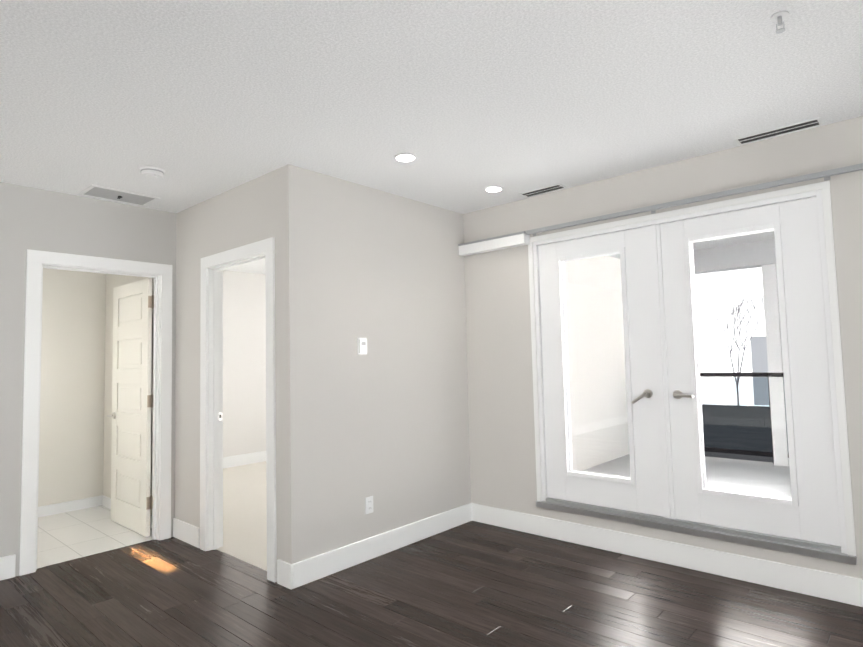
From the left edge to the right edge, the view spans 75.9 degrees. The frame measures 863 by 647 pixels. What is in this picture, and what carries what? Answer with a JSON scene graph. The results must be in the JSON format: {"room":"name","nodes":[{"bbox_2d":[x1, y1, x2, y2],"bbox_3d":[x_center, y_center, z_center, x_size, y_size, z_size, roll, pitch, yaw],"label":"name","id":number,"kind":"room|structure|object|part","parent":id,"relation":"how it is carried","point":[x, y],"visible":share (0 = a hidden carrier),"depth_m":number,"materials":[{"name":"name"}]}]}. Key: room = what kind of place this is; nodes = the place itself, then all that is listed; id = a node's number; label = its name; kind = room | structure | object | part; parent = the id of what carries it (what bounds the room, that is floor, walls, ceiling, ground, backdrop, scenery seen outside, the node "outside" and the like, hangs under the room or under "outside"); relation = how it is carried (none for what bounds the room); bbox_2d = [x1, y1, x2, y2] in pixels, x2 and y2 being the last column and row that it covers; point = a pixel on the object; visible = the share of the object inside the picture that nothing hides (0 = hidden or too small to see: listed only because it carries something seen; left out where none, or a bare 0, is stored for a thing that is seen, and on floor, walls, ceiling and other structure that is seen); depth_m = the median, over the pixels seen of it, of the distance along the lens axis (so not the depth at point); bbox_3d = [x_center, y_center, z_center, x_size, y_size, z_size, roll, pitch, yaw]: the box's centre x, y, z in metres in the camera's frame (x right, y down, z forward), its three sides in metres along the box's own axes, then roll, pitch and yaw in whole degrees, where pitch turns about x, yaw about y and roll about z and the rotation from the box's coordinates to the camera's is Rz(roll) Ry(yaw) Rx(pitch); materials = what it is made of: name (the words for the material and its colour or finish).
{"room":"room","nodes":[
{"label":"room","id":0,"kind":"room"},
{"bbox_2d":[38,268,105,506],"bbox_3d":[-3.905,0.486,5.234,0.120,2.700,1.450,-5,-5,42],"label":"wall","id":1,"kind":"structure","parent":0,"point":[71,439],"depth_m":5.50,"materials":[{"name":"white paint"}]},
{"bbox_2d":[38,496,100,516],"bbox_3d":[-3.836,1.778,5.091,0.016,0.100,1.410,-5,-5,42],"label":"baseboard","id":2,"kind":"structure","parent":1,"relation":"attached to","point":[68,506],"depth_m":5.41,"materials":[{"name":"white wood"}]},
{"bbox_2d":[0,182,175,575],"bbox_3d":[-4.175,0.315,2.462,0.120,2.700,5.950,-5,-5,42],"label":"wall","id":3,"kind":"structure","parent":0,"point":[31,218],"depth_m":3.95,"materials":[{"name":"grey paint"}]},
{"bbox_2d":[0,554,15,580],"bbox_3d":[-4.440,1.566,1.947,0.016,0.150,4.848,-5,-5,42],"label":"baseboard","id":4,"kind":"structure","parent":3,"relation":"attached to","point":[7,563],"depth_m":3.72,"materials":[{"name":"white wood"}]},
{"bbox_2d":[19,249,171,575],"bbox_3d":[-2.541,0.617,4.254,0.138,2.248,1.011,-5,-5,42],"label":"trim","id":5,"kind":"structure","parent":3,"relation":"attached to","point":[37,261],"depth_m":4.18,"materials":[{"name":"white wood"}]},
{"bbox_2d":[107,278,153,536],"bbox_3d":[-2.638,0.702,4.816,0.863,2.130,0.106,-5,-5,42],"label":"door","id":6,"kind":"structure","parent":3,"relation":"in","point":[131,413],"depth_m":4.79,"materials":[{"name":"white wood"}]},
{"bbox_3d":[-2.320,0.644,4.577,0.066,1.774,0.044,-5,-5,42],"label":"left door hinges","id":7,"kind":"part","parent":6,"relation":"part of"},
{"bbox_2d":[37,505,152,568],"bbox_3d":[-3.298,1.832,4.594,1.710,0.103,1.630,-5,-5,42],"label":"floor","id":8,"kind":"structure","parent":0,"point":[68,536],"depth_m":4.61,"materials":[{"name":"white tile"}]},
{"bbox_2d":[103,164,307,563],"bbox_3d":[-2.446,0.434,4.978,4.240,2.700,0.130,-5,-5,42],"label":"wall","id":9,"kind":"structure","parent":0,"point":[267,205],"depth_m":3.87,"materials":[{"name":"grey paint"}]},
{"bbox_2d":[101,495,151,527],"bbox_3d":[-2.787,1.755,5.129,1.530,0.100,0.016,-5,-5,42],"label":"baseboard","id":10,"kind":"structure","parent":9,"relation":"attached to","point":[105,501],"depth_m":5.52,"materials":[{"name":"white wood"}]},
{"bbox_2d":[173,518,199,547],"bbox_3d":[-1.952,1.663,4.399,0.455,0.150,0.016,-5,-5,42],"label":"baseboard","id":11,"kind":"structure","parent":9,"relation":"attached to","point":[188,533],"depth_m":4.38,"materials":[{"name":"white wood"}]},
{"bbox_2d":[200,237,276,582],"bbox_3d":[-1.369,0.575,4.003,1.026,2.242,0.138,-5,-5,42],"label":"trim","id":12,"kind":"structure","parent":9,"relation":"attached to","point":[214,267],"depth_m":4.22,"materials":[{"name":"white wood"}]},
{"bbox_3d":[-1.644,0.722,4.303,0.002,0.060,0.028,-5,-5,42],"label":"strike plate","id":13,"kind":"part","parent":12,"relation":"part of","materials":[{"name":"white metal"}]},
{"bbox_2d":[216,461,266,570],"bbox_3d":[-1.005,1.899,6.506,4.180,0.104,4.280,-5,-5,42],"label":"floor","id":14,"kind":"structure","parent":0,"point":[244,513],"depth_m":5.17,"materials":[{"name":"beige"}]},
{"bbox_2d":[223,270,265,456],"bbox_3d":[-2.572,0.626,7.922,0.120,2.700,4.100,-5,-5,42],"label":"wall","id":15,"kind":"structure","parent":0,"point":[244,362],"depth_m":7.77,"materials":[{"name":"white paint"}]},
{"bbox_2d":[223,451,265,468],"bbox_3d":[-2.490,1.894,7.795,0.016,0.150,4.100,-5,-5,42],"label":"baseboard","id":16,"kind":"structure","parent":15,"relation":"attached to","point":[242,459],"depth_m":7.65,"materials":[{"name":"white wood"}]},
{"bbox_2d":[0,521,862,646],"bbox_3d":[-1.189,1.546,0.926,6.340,0.100,7.960,-5,-5,42],"label":"floor","id":17,"kind":"structure","parent":0,"point":[473,584],"depth_m":3.19,"materials":[{"name":"black wood"}]},
{"bbox_2d":[0,0,862,273],"bbox_3d":[0.098,-1.211,2.336,11.740,0.120,11.600,-5,-5,42],"label":"ceiling","id":18,"kind":"structure","parent":0,"point":[466,102],"depth_m":2.65,"materials":[{"name":"white paint"}]},
{"bbox_2d":[78,185,159,205],"bbox_3d":[-2.370,-0.963,4.205,0.310,0.017,0.470,-5,-5,42],"label":"vent","id":19,"kind":"object","parent":18,"relation":"attached to","point":[110,194],"visible":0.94,"depth_m":4.19,"materials":[{"name":"white plastic"}]},
{"bbox_2d":[140,166,164,178],"bbox_3d":[-1.851,-0.993,3.668,0.150,0.049,0.150,-5,-5,42],"label":"smoke detector","id":20,"kind":"object","parent":18,"relation":"attached to","point":[150,172],"visible":1,"depth_m":3.63,"materials":[{"name":"white plastic"}]},
{"bbox_2d":[394,153,416,161],"bbox_3d":[-0.167,-1.063,3.547,0.150,0.008,0.150,-5,-5,42],"label":"recessed light","id":21,"kind":"object","parent":18,"relation":"in","point":[405,157],"visible":1,"depth_m":3.53,"materials":[{"name":"white plastic"}]},
{"bbox_2d":[484,186,503,192],"bbox_3d":[0.480,-1.033,4.255,0.150,0.008,0.150,-5,-5,42],"label":"recessed light","id":22,"kind":"object","parent":18,"relation":"in","point":[492,189],"visible":0.96,"depth_m":4.25,"materials":[{"name":"white plastic"}]},
{"bbox_2d":[518,184,567,197],"bbox_3d":[0.871,-1.039,4.332,0.360,0.007,0.135,-5,-5,42],"label":"ceiling vent","id":23,"kind":"object","parent":18,"relation":"in","point":[543,190],"visible":0.98,"depth_m":4.33,"materials":[{"name":"white plastic"}]},
{"bbox_2d":[734,117,822,145],"bbox_3d":[2.052,-1.135,3.280,0.430,0.007,0.135,-5,-5,42],"label":"ceiling vent","id":24,"kind":"object","parent":18,"relation":"in","point":[785,130],"visible":1,"depth_m":3.27,"materials":[{"name":"white plastic"}]},
{"bbox_2d":[771,11,788,33],"bbox_3d":[1.349,-1.162,2.140,0.060,0.064,0.060,-5,-5,42],"label":"sprinkler","id":25,"kind":"object","parent":18,"relation":"attached to","point":[780,16],"visible":1,"depth_m":2.13,"materials":[{"name":"white metal"}]},
{"bbox_2d":[304,169,628,557],"bbox_3d":[0.958,0.398,5.700,0.120,2.700,5.480,-5,-5,42],"label":"wall","id":26,"kind":"structure","parent":0,"point":[387,421],"depth_m":4.24,"materials":[{"name":"grey paint"}]},
{"bbox_2d":[357,338,366,353],"bbox_3d":[-0.496,0.162,3.983,0.020,0.120,0.085,-5,-5,42],"label":"light switch","id":27,"kind":"object","parent":26,"relation":"attached to","point":[361,345],"visible":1,"depth_m":3.97,"materials":[{"name":"white plastic"}]},
{"bbox_2d":[365,496,373,513],"bbox_3d":[-0.443,1.296,3.948,0.010,0.115,0.072,-5,-5,42],"label":"outlet","id":28,"kind":"object","parent":26,"relation":"attached to","point":[368,505],"visible":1,"depth_m":3.94,"materials":[{"name":"white plastic"}]},
{"bbox_2d":[284,503,471,589],"bbox_3d":[-0.282,1.604,4.110,0.036,0.150,1.806,-5,-5,42],"label":"baseboard","id":29,"kind":"structure","parent":26,"relation":"attached to","point":[300,573],"depth_m":3.91,"materials":[{"name":"white wood"}]},
{"bbox_2d":[463,116,862,578],"bbox_3d":[3.151,0.135,2.447,7.500,2.700,0.120,-5,-5,42],"label":"wall","id":30,"kind":"structure","parent":0,"point":[500,400],"depth_m":4.08,"materials":[{"name":"grey paint"}]},
{"bbox_2d":[458,163,862,255],"bbox_3d":[1.430,-0.753,3.883,3.125,0.110,0.089,-5,-5,42],"label":"track","id":31,"kind":"object","parent":30,"relation":"attached to","point":[512,240],"visible":1,"depth_m":3.90,"materials":[{"name":"grey"}]},
{"bbox_2d":[472,503,862,606],"bbox_3d":[1.614,1.529,3.671,3.413,0.150,0.016,-5,-5,42],"label":"baseboard","id":32,"kind":"structure","parent":30,"relation":"attached to","point":[824,585],"depth_m":3.60,"materials":[{"name":"white wood"}]},
{"bbox_2d":[533,190,846,553],"bbox_3d":[1.606,0.311,3.822,1.944,2.074,0.112,-5,-5,42],"label":"window","id":33,"kind":"structure","parent":30,"relation":"in","point":[842,548],"depth_m":3.58,"materials":[{"name":"white"}]},
{"bbox_3d":[1.230,0.307,4.148,0.499,1.634,0.006,-5,-5,42],"label":"glass","id":34,"kind":"part","parent":33,"relation":"part of","materials":[{"name":"clear glass"}]},
{"bbox_2d":[538,226,663,516],"bbox_3d":[1.236,0.341,4.109,0.933,2.005,0.130,-5,-5,42],"label":"door leaf","id":35,"kind":"structure","parent":33,"relation":"attached to","point":[640,490],"depth_m":4.00,"materials":[{"name":"white wood"}]},
{"bbox_3d":[1.465,0.513,3.854,0.066,0.062,0.146,3,-41,-48],"label":"french door handle","id":36,"kind":"part","parent":35,"relation":"part of","materials":[{"name":"silver metal"}]},
{"bbox_2d":[649,224,674,518],"bbox_3d":[1.579,0.312,3.791,0.072,2.005,0.022,-5,-5,42],"label":"door mullion","id":37,"kind":"object","parent":33,"relation":"attached to","point":[662,379],"depth_m":3.78,"materials":[{"name":"white wood"}]},
{"bbox_3d":[1.949,0.249,3.507,0.499,1.634,0.006,-5,-5,42],"label":"glass","id":38,"kind":"part","parent":33,"relation":"part of","materials":[{"name":"clear glass"}]},
{"bbox_2d":[660,197,840,545],"bbox_3d":[1.934,0.284,3.487,0.933,2.005,0.131,-5,-5,42],"label":"door leaf","id":39,"kind":"structure","parent":33,"relation":"attached to","point":[807,510],"depth_m":3.33,"materials":[{"name":"white wood"}]},
{"bbox_3d":[1.670,0.477,3.672,0.146,0.062,0.066,1,-1,42],"label":"french door handle","id":40,"kind":"part","parent":39,"relation":"part of","materials":[{"name":"silver metal"}]},
{"bbox_2d":[528,181,856,564],"bbox_3d":[1.557,0.311,3.767,2.010,2.145,0.034,-5,-5,42],"label":"door frame","id":41,"kind":"structure","parent":30,"relation":"attached to","point":[850,557],"depth_m":3.33,"materials":[{"name":"white wood"}]},
{"bbox_2d":[609,231,774,258],"bbox_3d":[2.735,-1.076,5.434,3.060,0.120,3.700,-5,-5,42],"label":"ceiling soffit","id":42,"kind":"structure","parent":0,"point":[765,235],"depth_m":6.49,"materials":[{"name":"grey"}]},
{"bbox_2d":[693,239,775,274],"bbox_3d":[3.873,-0.823,6.688,3.060,0.280,0.240,-5,-5,42],"label":"beam","id":43,"kind":"structure","parent":42,"relation":"attached to","point":[756,260],"depth_m":6.71,"materials":[{"name":"grey"}]},
{"label":"outside","id":44,"kind":"structure","parent":0,"visible":0},
{"bbox_2d":[702,404,772,462],"bbox_3d":[16.152,7.310,27.778,18.600,3.000,38.000,-5,-5,42],"label":"roof","id":45,"kind":"structure","parent":44,"point":[739,456],"depth_m":30.47,"materials":[{"name":"grey"}]},
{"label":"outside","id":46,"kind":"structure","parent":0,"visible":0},
{"bbox_2d":[584,454,790,496],"bbox_3d":[2.765,1.714,5.257,3.120,0.230,3.649,-5,-5,42],"label":"floor","id":47,"kind":"structure","parent":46,"point":[774,476],"depth_m":6.04,"materials":[{"name":"white concrete"}]},
{"bbox_2d":[700,372,788,464],"bbox_3d":[3.894,1.116,6.533,3.040,1.070,0.060,-5,-5,42],"label":"balcony railing","id":48,"kind":"object","parent":47,"relation":"on","point":[742,452],"depth_m":6.66,"materials":[{"name":"black"}]},
{"bbox_2d":[762,264,788,466],"bbox_3d":[4.039,0.473,6.484,0.140,2.340,0.140,-5,-5,42],"label":"column","id":49,"kind":"structure","parent":47,"relation":"on","point":[773,304],"depth_m":6.43,"materials":[{"name":"white paint"}]},
{"bbox_2d":[697,284,764,404],"bbox_3d":[35.308,1.835,42.749,25.834,14.913,13.133,-5,-5,42],"label":"trees","id":50,"kind":"object","parent":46,"point":[737,326],"depth_m":47.02,"materials":[{"name":"grey plant"}]},
{"bbox_2d":[750,336,768,404],"bbox_3d":[58.911,4.737,58.072,46.404,9.941,28.401,-5,-5,42],"label":"building","id":51,"kind":"structure","parent":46,"point":[760,366],"depth_m":75.97,"materials":[{"name":"grey"}]}
]}

